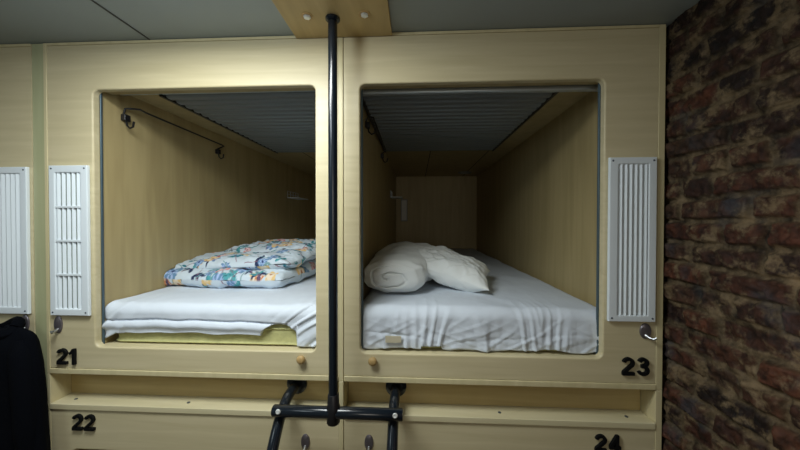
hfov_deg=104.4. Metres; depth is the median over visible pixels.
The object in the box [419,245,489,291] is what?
pillow
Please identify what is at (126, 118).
hanging rail
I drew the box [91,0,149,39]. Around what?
trim
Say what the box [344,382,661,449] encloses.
pod
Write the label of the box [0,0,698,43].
ceiling
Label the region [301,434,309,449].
coat hook
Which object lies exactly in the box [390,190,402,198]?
ledge
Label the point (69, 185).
ventilation grille
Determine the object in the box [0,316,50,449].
coat
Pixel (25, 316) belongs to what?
coat hook
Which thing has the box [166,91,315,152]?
ceiling panel
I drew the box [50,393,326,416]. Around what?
shelf
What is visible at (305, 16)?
screw
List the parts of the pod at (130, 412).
panel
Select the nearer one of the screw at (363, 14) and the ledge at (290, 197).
the screw at (363, 14)
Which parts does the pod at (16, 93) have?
rail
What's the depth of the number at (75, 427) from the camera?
0.97 m
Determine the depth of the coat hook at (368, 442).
0.93 m
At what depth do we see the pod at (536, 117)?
0.94 m
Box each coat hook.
[22,314,29,329]
[50,316,62,333]
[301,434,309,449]
[364,434,373,449]
[639,323,657,340]
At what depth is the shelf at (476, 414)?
0.93 m
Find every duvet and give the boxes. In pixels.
[164,238,315,288]
[364,241,433,291]
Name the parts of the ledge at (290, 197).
ledge plate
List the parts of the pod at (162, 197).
guide rail, rail, rail, knob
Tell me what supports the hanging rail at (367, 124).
attached to the pod at (536, 117)
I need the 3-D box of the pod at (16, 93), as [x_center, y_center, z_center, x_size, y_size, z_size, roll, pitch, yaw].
[-1.579,-0.064,2.097,0.950,1.039,2.195,0,1,3]
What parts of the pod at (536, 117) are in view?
guide rail, knob, upright strip, panel, rail, rail, guide rail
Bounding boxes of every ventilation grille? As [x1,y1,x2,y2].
[0,167,30,313]
[49,165,90,315]
[607,157,656,321]
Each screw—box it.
[301,12,312,20]
[359,10,369,18]
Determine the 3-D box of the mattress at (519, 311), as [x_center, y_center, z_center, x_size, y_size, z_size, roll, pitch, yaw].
[0.302,0.304,1.985,0.781,0.135,2.124,0,1,3]
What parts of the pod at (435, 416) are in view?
panel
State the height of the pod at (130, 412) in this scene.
1.217 m
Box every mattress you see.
[102,258,315,346]
[363,248,598,353]
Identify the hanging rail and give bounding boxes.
[121,108,224,158]
[365,116,387,162]
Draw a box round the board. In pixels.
[272,0,391,38]
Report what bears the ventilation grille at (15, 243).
attached to the pod at (16, 93)
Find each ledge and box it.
[287,191,307,199]
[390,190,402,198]
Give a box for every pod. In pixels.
[0,44,35,333]
[32,35,343,382]
[47,373,348,449]
[344,24,665,389]
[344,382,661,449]
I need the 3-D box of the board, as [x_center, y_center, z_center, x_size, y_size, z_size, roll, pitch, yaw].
[-0.179,-0.556,0.682,0.287,0.018,0.477,0,1,3]
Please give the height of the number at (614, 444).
0.050 m
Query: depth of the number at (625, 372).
0.89 m
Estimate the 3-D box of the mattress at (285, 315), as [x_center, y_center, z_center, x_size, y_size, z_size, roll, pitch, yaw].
[-0.522,0.301,2.029,0.760,0.139,2.121,0,1,3]
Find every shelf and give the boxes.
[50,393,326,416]
[347,401,655,428]
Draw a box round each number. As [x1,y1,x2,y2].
[56,348,76,364]
[72,414,95,430]
[594,434,620,449]
[621,357,649,375]
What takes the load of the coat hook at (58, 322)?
attached to the pod at (162, 197)
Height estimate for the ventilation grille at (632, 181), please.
0.466 m
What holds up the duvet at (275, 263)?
on the mattress at (285, 315)
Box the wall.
[661,0,799,449]
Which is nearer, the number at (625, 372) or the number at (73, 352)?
the number at (625, 372)
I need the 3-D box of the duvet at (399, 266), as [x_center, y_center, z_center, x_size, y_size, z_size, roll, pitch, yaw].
[0.024,0.164,1.306,0.298,0.170,0.440,0,1,3]
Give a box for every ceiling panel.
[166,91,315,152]
[363,92,554,150]
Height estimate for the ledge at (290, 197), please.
0.056 m
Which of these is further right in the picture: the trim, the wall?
the wall
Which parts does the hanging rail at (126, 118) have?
hook arm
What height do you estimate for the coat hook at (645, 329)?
0.045 m
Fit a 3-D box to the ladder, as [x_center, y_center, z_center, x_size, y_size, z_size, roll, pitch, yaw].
[-0.184,0.570,0.744,0.385,2.248,0.502,0,1,3]
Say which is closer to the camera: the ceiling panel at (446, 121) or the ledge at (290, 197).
the ceiling panel at (446, 121)
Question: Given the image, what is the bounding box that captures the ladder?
[267,13,406,449]

